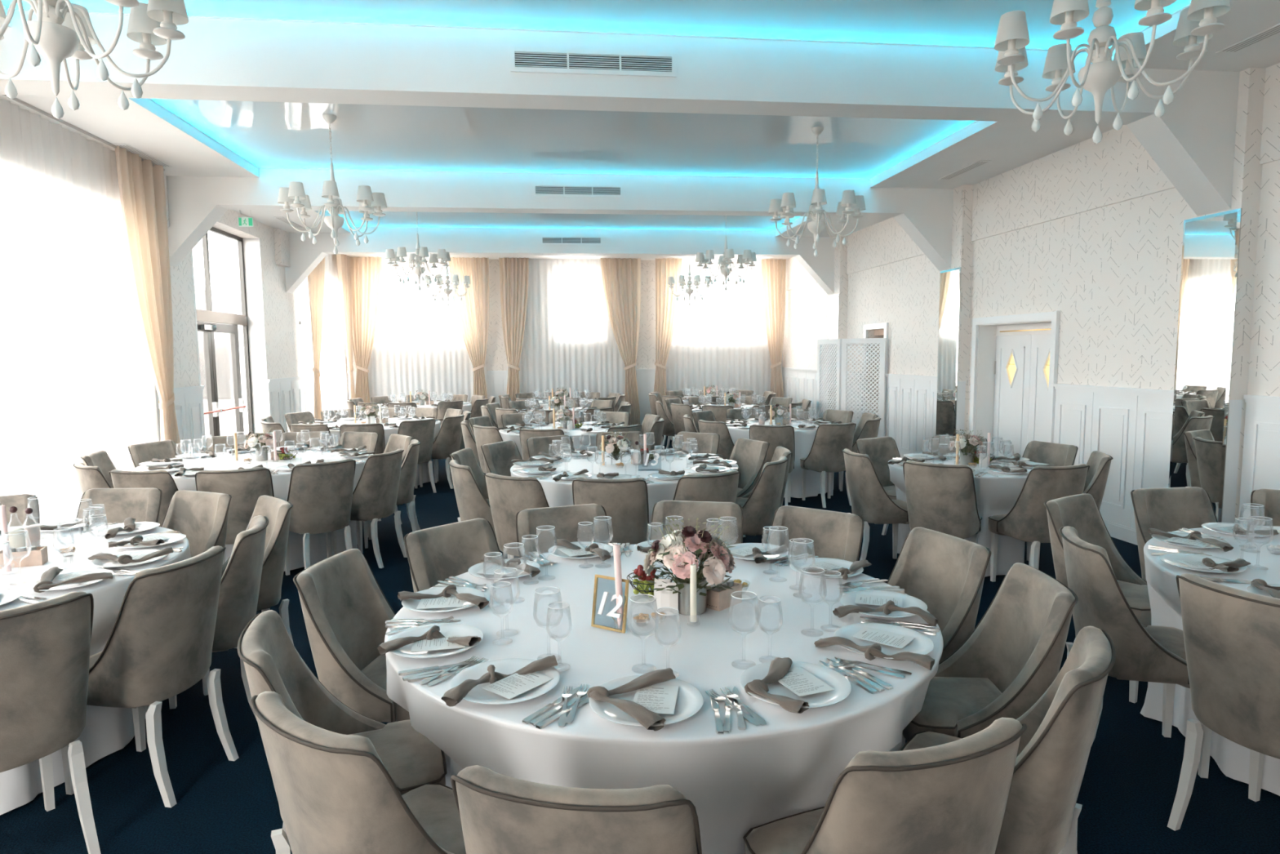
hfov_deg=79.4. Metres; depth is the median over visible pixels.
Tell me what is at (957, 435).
candle
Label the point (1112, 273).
wall
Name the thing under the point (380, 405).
candle
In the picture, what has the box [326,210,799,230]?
ceiling
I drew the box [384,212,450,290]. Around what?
chandelier
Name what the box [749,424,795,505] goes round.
dining chair
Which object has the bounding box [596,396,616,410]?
dining chair
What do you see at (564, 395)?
candle
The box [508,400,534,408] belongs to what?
dining chair
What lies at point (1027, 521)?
dining chair
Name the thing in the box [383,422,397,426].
napkin
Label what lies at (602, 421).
napkin
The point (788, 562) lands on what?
fork
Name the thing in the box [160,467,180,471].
menu card
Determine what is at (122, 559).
napkin
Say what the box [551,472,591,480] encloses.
plate
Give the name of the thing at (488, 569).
print
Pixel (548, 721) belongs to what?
knife
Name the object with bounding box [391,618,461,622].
knife
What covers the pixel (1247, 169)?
wall
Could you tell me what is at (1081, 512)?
dining chair
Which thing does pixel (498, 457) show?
dining chair
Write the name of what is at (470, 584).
fork
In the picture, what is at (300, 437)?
dining chair
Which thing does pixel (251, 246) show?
door frame
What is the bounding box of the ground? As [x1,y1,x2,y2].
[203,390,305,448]
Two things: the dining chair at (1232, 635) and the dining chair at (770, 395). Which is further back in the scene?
the dining chair at (770, 395)
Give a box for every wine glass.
[4,529,27,534]
[57,517,79,521]
[89,514,106,517]
[484,551,502,556]
[490,581,511,587]
[493,567,517,573]
[503,542,524,547]
[521,534,537,538]
[534,586,559,594]
[536,524,555,529]
[547,601,569,608]
[593,515,611,519]
[630,594,656,603]
[656,607,679,615]
[730,591,756,599]
[759,595,781,602]
[768,525,787,530]
[792,537,813,543]
[800,566,824,573]
[822,569,840,576]
[1235,517,1253,520]
[1242,502,1263,506]
[1248,515,1272,519]
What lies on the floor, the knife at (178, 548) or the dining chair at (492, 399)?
the dining chair at (492, 399)
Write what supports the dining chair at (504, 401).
on the floor
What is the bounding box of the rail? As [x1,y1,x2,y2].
[2,94,164,171]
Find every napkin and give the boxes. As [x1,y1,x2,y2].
[33,566,112,592]
[37,515,97,529]
[87,546,173,564]
[104,516,135,538]
[108,534,164,547]
[148,464,183,469]
[151,457,182,462]
[173,466,204,476]
[196,449,217,457]
[228,444,251,453]
[238,464,262,469]
[287,461,311,468]
[296,443,311,450]
[297,421,324,424]
[314,417,337,422]
[315,458,324,462]
[320,444,342,450]
[328,424,339,429]
[330,444,366,452]
[339,450,375,456]
[355,415,363,420]
[377,625,481,654]
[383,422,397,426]
[393,414,416,417]
[397,584,488,608]
[412,415,435,418]
[440,654,557,706]
[480,553,540,577]
[497,426,523,430]
[506,427,533,432]
[511,407,530,410]
[511,457,553,463]
[515,422,532,426]
[528,420,549,424]
[532,405,542,409]
[537,451,562,460]
[537,464,555,471]
[552,469,588,481]
[553,538,611,560]
[564,448,592,456]
[580,406,596,409]
[580,427,592,431]
[586,667,675,730]
[591,420,608,426]
[596,472,618,479]
[598,421,624,426]
[600,424,614,428]
[636,545,652,552]
[657,469,684,475]
[658,448,688,455]
[688,453,725,460]
[690,403,706,405]
[693,459,732,466]
[695,463,719,472]
[710,402,723,404]
[724,420,745,424]
[726,417,747,422]
[733,422,746,426]
[744,657,808,713]
[751,544,789,563]
[753,402,768,404]
[797,424,815,428]
[799,417,825,421]
[804,559,871,579]
[813,636,934,670]
[816,420,841,423]
[832,600,937,625]
[887,456,924,464]
[922,451,946,460]
[988,464,1026,472]
[991,453,1020,461]
[1012,461,1054,467]
[1147,528,1233,551]
[1201,557,1250,572]
[1231,524,1278,535]
[1250,578,1279,598]
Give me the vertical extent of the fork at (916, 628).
0.010 m
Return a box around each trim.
[155,385,206,453]
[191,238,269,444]
[266,376,302,432]
[346,368,782,424]
[782,367,827,419]
[846,371,862,428]
[885,373,937,457]
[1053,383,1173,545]
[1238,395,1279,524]
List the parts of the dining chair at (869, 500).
leg, backrest, seat, leg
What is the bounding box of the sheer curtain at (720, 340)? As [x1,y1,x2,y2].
[665,259,782,404]
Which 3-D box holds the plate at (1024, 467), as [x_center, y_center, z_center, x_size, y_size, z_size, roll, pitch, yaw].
[2.891,0.288,5.696,0.282,0.022,0.282,1,6,17]
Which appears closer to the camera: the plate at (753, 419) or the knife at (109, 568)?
the knife at (109, 568)
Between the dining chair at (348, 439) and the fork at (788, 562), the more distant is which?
the dining chair at (348, 439)
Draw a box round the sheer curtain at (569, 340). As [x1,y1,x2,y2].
[506,258,636,398]
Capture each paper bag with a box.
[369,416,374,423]
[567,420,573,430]
[653,577,671,610]
[661,582,678,614]
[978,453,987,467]
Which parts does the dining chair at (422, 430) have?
leg, backrest, leg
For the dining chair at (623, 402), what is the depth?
11.96 m
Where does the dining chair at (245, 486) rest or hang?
on the floor
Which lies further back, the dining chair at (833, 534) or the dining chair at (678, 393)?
the dining chair at (678, 393)
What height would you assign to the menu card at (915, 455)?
0.002 m
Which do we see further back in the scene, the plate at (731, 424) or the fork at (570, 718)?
the plate at (731, 424)
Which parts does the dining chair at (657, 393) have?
backrest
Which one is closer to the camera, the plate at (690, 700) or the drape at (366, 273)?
the plate at (690, 700)
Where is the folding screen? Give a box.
[816,337,885,437]
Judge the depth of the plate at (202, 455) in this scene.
6.68 m
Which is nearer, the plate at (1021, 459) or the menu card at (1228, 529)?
the menu card at (1228, 529)
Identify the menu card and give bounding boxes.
[46,521,74,525]
[53,571,90,582]
[101,524,143,531]
[107,552,151,560]
[133,534,171,544]
[147,462,170,464]
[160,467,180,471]
[182,453,200,456]
[410,634,465,652]
[416,597,464,608]
[475,565,520,576]
[482,671,553,698]
[520,462,541,465]
[527,470,551,472]
[535,456,555,459]
[558,545,592,556]
[563,474,586,478]
[567,452,582,454]
[612,475,631,479]
[633,684,678,714]
[662,473,682,477]
[705,466,724,469]
[730,545,768,555]
[767,666,834,696]
[797,560,844,569]
[851,626,915,648]
[854,593,902,607]
[907,454,932,457]
[1164,537,1211,546]
[1177,560,1222,568]
[1209,526,1254,533]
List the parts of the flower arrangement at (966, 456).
pot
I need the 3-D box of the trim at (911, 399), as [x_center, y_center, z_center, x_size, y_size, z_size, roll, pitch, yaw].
[3.673,-0.045,10.356,0.036,1.300,1.720,-1,6,-7]
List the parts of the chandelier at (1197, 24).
lamp shade, lamp shade, arm, arm, lamp shade, lamp shade, arm, arm, arm, arm, lamp shade, arm, lamp shade, arm, lamp shade, lamp shade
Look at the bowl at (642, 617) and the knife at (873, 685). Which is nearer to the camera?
the knife at (873, 685)
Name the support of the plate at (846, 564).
on the tablecloth at (738, 781)
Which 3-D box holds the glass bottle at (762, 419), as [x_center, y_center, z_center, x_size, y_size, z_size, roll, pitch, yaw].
[1.456,-0.118,9.210,0.076,0.184,0.076,-1,6,-7]
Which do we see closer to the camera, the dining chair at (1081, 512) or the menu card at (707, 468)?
the dining chair at (1081, 512)
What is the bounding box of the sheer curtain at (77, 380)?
[0,98,159,523]
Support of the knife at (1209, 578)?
on the tablecloth at (1233, 758)
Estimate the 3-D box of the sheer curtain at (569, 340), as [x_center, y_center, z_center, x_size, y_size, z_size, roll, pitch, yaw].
[-1.360,-1.610,15.495,2.600,3.480,0.069,-1,6,-7]
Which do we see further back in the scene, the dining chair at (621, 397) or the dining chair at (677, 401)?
the dining chair at (621, 397)
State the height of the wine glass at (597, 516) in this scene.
0.201 m
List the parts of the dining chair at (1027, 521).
leg, seat, leg, leg, backrest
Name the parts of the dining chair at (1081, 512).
backrest, seat, leg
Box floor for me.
[0,435,1279,853]
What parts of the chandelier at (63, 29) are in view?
lamp shade, arm, arm, arm, arm, arm, lamp shade, arm, arm, arm, lamp shade, lamp shade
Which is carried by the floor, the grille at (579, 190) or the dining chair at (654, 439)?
the dining chair at (654, 439)
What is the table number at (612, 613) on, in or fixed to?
on the tablecloth at (738, 781)
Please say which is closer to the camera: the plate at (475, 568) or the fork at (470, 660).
the fork at (470, 660)
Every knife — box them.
[102,567,140,572]
[112,570,137,573]
[127,547,181,551]
[385,620,429,625]
[385,623,418,627]
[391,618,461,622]
[398,660,477,675]
[402,661,484,680]
[407,670,462,681]
[436,580,458,586]
[444,578,485,591]
[448,576,488,588]
[520,551,533,560]
[521,686,580,724]
[528,551,542,562]
[529,691,586,725]
[533,551,552,564]
[535,697,589,728]
[620,542,626,555]
[625,542,630,556]
[710,690,724,733]
[723,689,733,733]
[732,686,746,729]
[769,552,808,563]
[774,554,813,564]
[778,555,818,566]
[818,660,877,693]
[826,657,884,691]
[834,657,893,689]
[837,586,899,589]
[840,588,904,591]
[840,591,904,594]
[859,616,934,627]
[861,621,936,635]
[863,620,939,631]
[1148,544,1212,555]
[1148,546,1183,552]
[1178,528,1223,540]
[1182,527,1225,539]
[1200,576,1251,582]
[1205,578,1250,583]
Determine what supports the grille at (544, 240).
attached to the ceiling beam at (304, 256)
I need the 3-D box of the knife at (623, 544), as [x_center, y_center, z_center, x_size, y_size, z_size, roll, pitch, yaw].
[-0.084,0.544,3.397,0.020,0.006,0.228,0,6,5]
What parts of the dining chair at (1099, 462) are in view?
leg, backrest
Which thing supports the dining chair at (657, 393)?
on the floor
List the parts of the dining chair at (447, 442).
leg, leg, backrest, leg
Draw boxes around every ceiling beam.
[0,10,1239,216]
[166,168,953,271]
[284,226,835,294]
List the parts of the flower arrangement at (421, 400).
pot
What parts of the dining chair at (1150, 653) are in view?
leg, leg, backrest, seat, leg, leg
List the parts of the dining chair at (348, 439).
backrest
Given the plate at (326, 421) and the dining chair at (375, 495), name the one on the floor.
the dining chair at (375, 495)
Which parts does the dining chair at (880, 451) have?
backrest, leg, seat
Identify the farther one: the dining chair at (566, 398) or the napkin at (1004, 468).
the dining chair at (566, 398)
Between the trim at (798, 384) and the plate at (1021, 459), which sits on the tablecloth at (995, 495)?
the plate at (1021, 459)
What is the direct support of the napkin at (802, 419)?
on the plate at (807, 419)
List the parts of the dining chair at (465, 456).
backrest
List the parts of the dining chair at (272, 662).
leg, leg, backrest, seat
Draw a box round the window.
[295,286,304,411]
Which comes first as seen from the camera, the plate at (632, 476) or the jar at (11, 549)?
the jar at (11, 549)
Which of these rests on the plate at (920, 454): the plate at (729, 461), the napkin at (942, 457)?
the napkin at (942, 457)
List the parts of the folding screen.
screen panel, screen panel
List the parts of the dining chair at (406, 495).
leg, leg, backrest, leg, leg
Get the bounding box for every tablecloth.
[0,522,191,814]
[133,447,368,571]
[313,417,440,484]
[381,401,471,413]
[384,544,943,853]
[498,422,622,459]
[510,450,738,540]
[527,408,587,418]
[537,399,591,408]
[682,397,728,404]
[692,404,753,412]
[726,419,827,497]
[888,454,1031,577]
[1140,525,1279,795]
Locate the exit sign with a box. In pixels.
[238,209,253,226]
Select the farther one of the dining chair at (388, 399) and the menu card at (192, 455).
the dining chair at (388, 399)
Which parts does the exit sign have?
sign plate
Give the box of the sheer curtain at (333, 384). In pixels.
[298,253,347,416]
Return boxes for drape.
[115,146,182,454]
[307,257,324,419]
[336,253,355,399]
[349,257,382,402]
[448,257,489,398]
[498,257,528,400]
[600,257,640,425]
[653,257,682,398]
[760,258,786,397]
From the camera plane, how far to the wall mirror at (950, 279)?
9.14 m
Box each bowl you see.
[59,546,75,553]
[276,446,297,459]
[572,419,583,428]
[615,462,623,466]
[626,564,674,597]
[632,613,649,622]
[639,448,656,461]
[650,612,666,619]
[733,578,748,588]
[968,462,976,466]
[973,449,995,463]
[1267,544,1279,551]
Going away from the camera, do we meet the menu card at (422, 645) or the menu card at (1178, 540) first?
the menu card at (422, 645)
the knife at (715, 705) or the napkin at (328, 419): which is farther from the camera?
the napkin at (328, 419)
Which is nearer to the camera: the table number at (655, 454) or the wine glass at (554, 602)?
the wine glass at (554, 602)
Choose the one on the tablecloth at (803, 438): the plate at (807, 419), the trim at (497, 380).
the plate at (807, 419)
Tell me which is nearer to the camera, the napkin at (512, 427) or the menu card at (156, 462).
the menu card at (156, 462)
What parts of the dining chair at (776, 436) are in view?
backrest, leg, leg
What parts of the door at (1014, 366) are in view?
moulding, diamond pane, head rail, closer arm, moulding, diamond pane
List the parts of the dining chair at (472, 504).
backrest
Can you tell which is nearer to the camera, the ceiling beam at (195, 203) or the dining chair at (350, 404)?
the ceiling beam at (195, 203)
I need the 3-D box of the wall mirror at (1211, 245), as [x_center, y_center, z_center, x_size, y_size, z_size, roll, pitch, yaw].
[4.082,-0.407,5.596,0.012,2.225,0.480,-1,6,-7]
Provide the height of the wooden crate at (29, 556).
0.075 m
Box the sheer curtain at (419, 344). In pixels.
[367,257,488,402]
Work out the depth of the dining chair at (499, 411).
10.73 m
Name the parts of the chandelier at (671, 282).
lamp shade, arm, lamp shade, lamp shade, lamp shade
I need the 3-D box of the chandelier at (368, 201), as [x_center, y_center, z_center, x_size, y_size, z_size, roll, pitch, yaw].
[-2.560,-2.013,6.416,0.817,1.116,0.817,-1,6,-7]
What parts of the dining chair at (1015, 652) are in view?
leg, seat, backrest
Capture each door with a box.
[195,226,253,436]
[862,322,888,436]
[968,311,1060,457]
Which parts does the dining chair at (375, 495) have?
leg, leg, backrest, leg, leg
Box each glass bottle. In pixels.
[8,506,26,548]
[21,507,39,546]
[632,440,641,463]
[759,408,764,424]
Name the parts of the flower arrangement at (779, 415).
pot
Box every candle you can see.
[0,505,11,571]
[233,432,238,460]
[272,431,276,460]
[353,404,355,423]
[378,404,381,422]
[428,390,430,404]
[552,408,555,428]
[564,395,565,409]
[572,407,574,428]
[601,435,604,465]
[613,542,623,627]
[643,433,646,465]
[689,562,696,622]
[724,392,725,405]
[769,404,772,424]
[789,403,791,424]
[955,434,959,464]
[986,432,991,464]
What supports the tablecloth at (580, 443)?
on the floor
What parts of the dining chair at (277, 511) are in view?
leg, backrest, leg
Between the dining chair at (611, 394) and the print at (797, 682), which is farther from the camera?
the dining chair at (611, 394)
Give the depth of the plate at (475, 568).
3.06 m
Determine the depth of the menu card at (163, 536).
3.63 m
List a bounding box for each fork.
[16,597,39,603]
[20,595,47,599]
[84,522,112,530]
[92,522,117,529]
[113,573,135,574]
[146,530,176,534]
[385,619,450,635]
[390,616,453,631]
[418,655,479,684]
[426,657,488,686]
[431,586,484,589]
[432,583,486,586]
[518,557,557,564]
[519,558,551,565]
[557,685,572,726]
[565,684,589,724]
[607,542,625,552]
[612,542,632,551]
[705,688,760,725]
[720,686,766,725]
[782,555,804,564]
[828,659,905,678]
[835,657,911,675]
[837,577,879,586]
[845,579,888,587]
[887,623,937,626]
[905,626,938,630]
[1151,551,1205,555]
[1151,553,1164,555]
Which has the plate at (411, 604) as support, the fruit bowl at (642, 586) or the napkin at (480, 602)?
the napkin at (480, 602)
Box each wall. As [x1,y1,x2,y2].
[154,209,299,389]
[164,174,169,226]
[273,228,290,266]
[344,259,782,372]
[782,62,1279,435]
[829,235,848,372]
[941,184,973,435]
[1186,67,1266,523]
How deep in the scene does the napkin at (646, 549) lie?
3.31 m
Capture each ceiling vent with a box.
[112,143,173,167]
[274,216,303,227]
[937,160,991,179]
[1215,23,1279,53]
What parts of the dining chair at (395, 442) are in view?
backrest, leg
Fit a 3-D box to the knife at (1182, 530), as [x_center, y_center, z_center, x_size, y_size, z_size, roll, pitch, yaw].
[2.613,0.502,3.584,0.020,0.006,0.228,-2,6,-13]
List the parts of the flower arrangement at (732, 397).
pot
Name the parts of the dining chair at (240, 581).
leg, leg, backrest, leg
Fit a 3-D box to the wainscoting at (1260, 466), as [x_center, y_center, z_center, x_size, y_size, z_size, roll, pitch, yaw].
[4.438,0.578,3.815,0.036,1.300,3.310,-1,6,-7]
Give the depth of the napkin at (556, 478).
5.35 m
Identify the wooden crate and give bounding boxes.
[0,546,48,568]
[271,449,290,459]
[376,417,388,422]
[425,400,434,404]
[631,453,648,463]
[706,579,742,611]
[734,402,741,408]
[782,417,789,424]
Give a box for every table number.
[591,573,629,633]
[644,453,659,465]
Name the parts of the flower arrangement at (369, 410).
pot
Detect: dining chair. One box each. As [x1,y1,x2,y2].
[0,493,39,526]
[0,591,100,853]
[61,545,238,807]
[72,462,111,494]
[75,487,161,523]
[80,450,116,488]
[108,469,178,526]
[128,440,180,468]
[144,515,268,719]
[160,489,237,648]
[195,466,274,564]
[202,494,293,695]
[205,433,260,453]
[237,609,446,853]
[250,691,466,853]
[260,416,274,422]
[260,421,284,448]
[278,431,328,447]
[284,411,315,431]
[284,458,355,575]
[289,423,334,445]
[293,548,409,722]
[320,408,354,420]
[331,448,407,568]
[337,431,381,520]
[339,422,385,453]
[346,400,359,416]
[348,397,364,411]
[356,401,378,418]
[363,439,420,548]
[365,407,399,417]
[367,433,416,537]
[370,395,394,403]
[387,402,417,416]
[397,418,435,493]
[404,394,431,402]
[404,518,502,592]
[408,407,437,419]
[418,414,464,488]
[432,408,463,461]
[436,400,462,425]
[436,410,471,481]
[445,394,467,402]
[448,459,513,558]
[449,447,508,559]
[450,764,702,853]
[459,420,480,466]
[468,415,493,435]
[469,395,484,408]
[470,398,488,417]
[472,424,503,473]
[480,404,497,429]
[480,440,522,476]
[484,472,549,555]
[485,402,501,426]
[488,395,495,403]
[494,407,518,427]
[498,394,511,408]
[500,396,510,408]
[501,412,535,426]
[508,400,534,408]
[515,392,535,399]
[515,398,539,407]
[515,503,611,557]
[519,428,564,460]
[526,435,574,457]
[532,409,564,422]
[546,391,569,399]
[547,410,583,423]
[550,399,578,408]
[565,398,579,407]
[572,477,648,544]
[578,391,599,399]
[583,407,613,422]
[590,399,613,408]
[595,431,644,452]
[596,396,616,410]
[596,411,630,426]
[607,392,620,406]
[607,423,642,431]
[613,394,625,411]
[617,400,630,412]
[617,404,631,413]
[640,413,660,438]
[646,417,665,450]
[648,391,671,439]
[648,393,672,439]
[649,500,742,545]
[654,400,675,449]
[661,395,683,444]
[664,397,682,448]
[666,390,684,396]
[670,403,693,448]
[672,470,740,502]
[673,431,719,453]
[682,414,697,432]
[688,396,713,404]
[691,410,715,432]
[697,419,733,459]
[698,389,722,395]
[698,395,724,404]
[702,404,733,422]
[725,408,759,422]
[728,438,769,537]
[733,389,753,395]
[734,395,755,404]
[735,446,792,506]
[742,456,788,543]
[742,717,1026,853]
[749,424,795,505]
[751,404,779,419]
[759,391,773,404]
[764,392,776,404]
[767,505,863,562]
[768,396,792,408]
[773,408,808,420]
[787,401,802,408]
[800,422,856,507]
[801,399,811,417]
[822,408,853,423]
[831,417,880,495]
[839,412,878,489]
[842,448,909,560]
[855,436,900,535]
[886,527,991,663]
[899,626,1115,853]
[902,460,982,543]
[902,562,1078,853]
[930,435,987,454]
[987,463,1089,582]
[1022,440,1078,560]
[1038,450,1113,567]
[1044,493,1151,702]
[1059,525,1212,777]
[1130,486,1217,582]
[1167,573,1279,831]
[1250,488,1279,526]
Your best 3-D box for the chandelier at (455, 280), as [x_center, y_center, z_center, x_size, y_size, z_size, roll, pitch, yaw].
[-3.379,-2.688,13.507,0.817,1.116,0.817,-3,6,-24]
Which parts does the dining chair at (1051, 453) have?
leg, backrest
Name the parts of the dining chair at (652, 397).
backrest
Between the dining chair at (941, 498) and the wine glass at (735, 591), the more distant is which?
the dining chair at (941, 498)
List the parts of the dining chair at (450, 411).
backrest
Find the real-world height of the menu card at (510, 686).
0.002 m
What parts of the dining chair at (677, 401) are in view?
leg, backrest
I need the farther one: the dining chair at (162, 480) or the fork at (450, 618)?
the dining chair at (162, 480)
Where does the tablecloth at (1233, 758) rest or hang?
on the floor
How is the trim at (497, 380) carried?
attached to the wall at (496, 359)
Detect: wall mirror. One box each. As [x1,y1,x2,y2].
[827,293,839,409]
[935,266,960,435]
[1168,208,1241,522]
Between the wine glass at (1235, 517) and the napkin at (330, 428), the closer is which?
the wine glass at (1235, 517)
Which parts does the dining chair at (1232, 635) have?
leg, backrest, leg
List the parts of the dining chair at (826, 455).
leg, seat, leg, leg, backrest, leg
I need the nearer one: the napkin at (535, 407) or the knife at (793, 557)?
the knife at (793, 557)
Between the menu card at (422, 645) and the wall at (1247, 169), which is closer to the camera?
the menu card at (422, 645)
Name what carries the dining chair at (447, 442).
on the floor
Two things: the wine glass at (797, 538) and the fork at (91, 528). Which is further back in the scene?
the fork at (91, 528)
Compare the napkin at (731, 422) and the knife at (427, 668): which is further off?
the napkin at (731, 422)
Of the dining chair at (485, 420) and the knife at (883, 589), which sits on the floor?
the dining chair at (485, 420)
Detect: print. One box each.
[417,635,455,647]
[423,597,459,606]
[485,566,515,573]
[488,673,538,693]
[637,687,669,710]
[780,671,821,693]
[816,562,839,568]
[860,596,893,604]
[862,631,904,645]
[1183,560,1203,566]
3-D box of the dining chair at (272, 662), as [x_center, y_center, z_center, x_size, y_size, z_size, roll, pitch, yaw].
[-0.843,0.988,2.234,0.532,0.880,0.469,-3,6,-22]
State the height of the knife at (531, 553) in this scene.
0.006 m
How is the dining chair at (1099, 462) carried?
on the floor
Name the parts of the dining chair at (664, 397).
leg, backrest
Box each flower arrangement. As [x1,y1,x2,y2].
[244,427,276,461]
[359,402,379,423]
[413,389,428,404]
[548,393,564,409]
[555,386,568,398]
[555,405,575,428]
[599,430,632,460]
[643,516,735,615]
[705,384,715,395]
[723,391,739,408]
[768,401,789,425]
[948,429,984,465]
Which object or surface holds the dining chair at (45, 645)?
on the floor
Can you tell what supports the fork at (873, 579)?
on the tablecloth at (738, 781)
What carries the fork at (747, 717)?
on the tablecloth at (738, 781)
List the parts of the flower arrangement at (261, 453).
pot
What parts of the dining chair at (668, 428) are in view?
leg, backrest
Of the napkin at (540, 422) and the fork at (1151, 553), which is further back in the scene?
the napkin at (540, 422)
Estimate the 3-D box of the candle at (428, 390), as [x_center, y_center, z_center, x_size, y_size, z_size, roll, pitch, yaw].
[-3.647,-0.506,13.330,0.044,0.258,0.044,-1,6,-7]
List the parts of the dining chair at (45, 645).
backrest, leg, leg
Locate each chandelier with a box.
[0,0,188,119]
[277,114,386,254]
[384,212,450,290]
[423,266,471,306]
[667,257,711,305]
[695,217,756,290]
[768,126,866,257]
[994,0,1231,143]
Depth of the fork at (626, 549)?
3.40 m
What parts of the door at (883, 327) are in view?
head rail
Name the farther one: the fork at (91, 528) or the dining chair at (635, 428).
the dining chair at (635, 428)
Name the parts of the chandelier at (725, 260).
lamp shade, lamp shade, lamp shade, arm, arm, arm, lamp shade, arm, lamp shade, arm, arm, lamp shade, arm, lamp shade, lamp shade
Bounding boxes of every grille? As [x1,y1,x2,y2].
[510,46,676,77]
[533,182,622,197]
[540,235,602,244]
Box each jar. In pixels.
[9,547,15,552]
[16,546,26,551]
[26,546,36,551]
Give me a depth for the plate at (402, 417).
10.47 m
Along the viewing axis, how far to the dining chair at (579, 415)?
10.02 m
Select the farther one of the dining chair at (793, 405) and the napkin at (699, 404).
the napkin at (699, 404)
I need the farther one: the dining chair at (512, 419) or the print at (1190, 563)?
the dining chair at (512, 419)
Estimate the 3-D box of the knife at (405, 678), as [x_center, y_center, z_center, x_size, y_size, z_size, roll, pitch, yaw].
[-0.537,0.670,2.125,0.228,0.006,0.020,-4,6,-29]
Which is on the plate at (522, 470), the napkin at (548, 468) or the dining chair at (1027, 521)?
the napkin at (548, 468)
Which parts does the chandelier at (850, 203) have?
lamp shade, lamp shade, lamp shade, arm, arm, arm, lamp shade, chain, arm, lamp shade, arm, arm, arm, lamp shade, lamp shade, lamp shade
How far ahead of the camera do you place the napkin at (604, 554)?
3.33 m
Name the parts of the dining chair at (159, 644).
leg, seat, leg, backrest, leg, leg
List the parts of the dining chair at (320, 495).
leg, leg, backrest, leg, leg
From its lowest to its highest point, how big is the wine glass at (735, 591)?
0.201 m
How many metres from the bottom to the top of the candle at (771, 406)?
0.248 m
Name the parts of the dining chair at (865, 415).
backrest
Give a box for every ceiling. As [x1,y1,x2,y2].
[0,0,1279,260]
[1,0,1191,49]
[151,98,974,178]
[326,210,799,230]
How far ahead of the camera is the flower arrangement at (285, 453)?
6.48 m
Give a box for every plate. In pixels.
[0,590,20,605]
[23,568,114,591]
[32,519,94,532]
[89,549,168,568]
[92,521,159,535]
[116,533,186,548]
[138,460,179,466]
[142,466,184,472]
[174,453,208,458]
[175,468,218,476]
[223,448,254,453]
[275,464,296,471]
[276,445,306,450]
[310,445,340,450]
[315,419,337,422]
[335,448,367,453]
[337,452,372,458]
[339,417,357,420]
[386,622,483,658]
[393,416,413,419]
[401,586,484,612]
[412,417,432,420]
[450,657,559,704]
[468,558,539,579]
[506,424,529,427]
[512,460,549,466]
[517,466,555,475]
[526,422,546,426]
[531,454,564,461]
[548,541,613,559]
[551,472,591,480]
[560,450,594,456]
[582,421,599,425]
[582,429,607,433]
[589,675,703,726]
[597,474,638,479]
[612,448,638,453]
[634,539,692,554]
[648,472,685,479]
[649,448,680,454]
[685,453,719,459]
[691,465,729,473]
[702,459,736,466]
[726,422,741,426]
[728,542,788,560]
[733,425,750,428]
[739,661,851,707]
[746,417,769,421]
[790,557,863,578]
[793,426,817,429]
[800,418,822,422]
[833,622,933,658]
[840,590,927,617]
[894,460,932,466]
[903,453,938,459]
[945,452,959,457]
[988,466,1031,475]
[990,456,1029,462]
[1009,462,1048,469]
[1151,532,1228,548]
[1159,553,1247,573]
[1201,522,1273,537]
[1246,583,1279,597]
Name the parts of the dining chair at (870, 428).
leg, leg, backrest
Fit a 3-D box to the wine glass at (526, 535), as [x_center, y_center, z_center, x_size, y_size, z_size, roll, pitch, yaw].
[-0.417,0.505,2.932,0.072,0.179,0.071,-1,6,-3]
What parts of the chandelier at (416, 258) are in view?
lamp shade, lamp shade, lamp shade, arm, arm, arm, lamp shade, arm, lamp shade, arm, arm, lamp shade, arm, lamp shade, lamp shade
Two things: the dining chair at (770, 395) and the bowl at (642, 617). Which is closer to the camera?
the bowl at (642, 617)
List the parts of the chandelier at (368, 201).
lamp shade, lamp shade, lamp shade, arm, arm, arm, lamp shade, chain, arm, lamp shade, arm, arm, arm, lamp shade, lamp shade, lamp shade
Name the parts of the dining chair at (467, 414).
leg, backrest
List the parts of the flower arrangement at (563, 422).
pot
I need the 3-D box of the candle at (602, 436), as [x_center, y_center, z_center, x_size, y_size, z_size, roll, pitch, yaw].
[-0.283,0.183,5.910,0.044,0.248,0.044,-1,6,-7]
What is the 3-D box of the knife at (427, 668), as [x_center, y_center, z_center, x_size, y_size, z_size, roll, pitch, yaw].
[-0.554,0.668,2.147,0.228,0.006,0.020,-3,6,-22]
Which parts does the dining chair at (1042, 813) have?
seat, backrest, leg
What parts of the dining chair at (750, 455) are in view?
backrest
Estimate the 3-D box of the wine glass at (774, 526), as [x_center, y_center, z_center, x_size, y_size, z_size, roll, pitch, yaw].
[0.528,0.485,2.939,0.086,0.201,0.085,0,6,6]
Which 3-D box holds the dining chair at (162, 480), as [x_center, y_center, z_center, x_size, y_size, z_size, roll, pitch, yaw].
[-3.327,0.705,5.403,0.469,0.880,0.532,0,6,8]
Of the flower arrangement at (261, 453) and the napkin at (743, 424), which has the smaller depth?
the flower arrangement at (261, 453)
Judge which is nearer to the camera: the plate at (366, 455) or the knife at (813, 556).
the knife at (813, 556)
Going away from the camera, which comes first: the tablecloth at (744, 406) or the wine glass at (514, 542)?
the wine glass at (514, 542)
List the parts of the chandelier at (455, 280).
lamp shade, arm, lamp shade, arm, lamp shade, lamp shade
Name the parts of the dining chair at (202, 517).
backrest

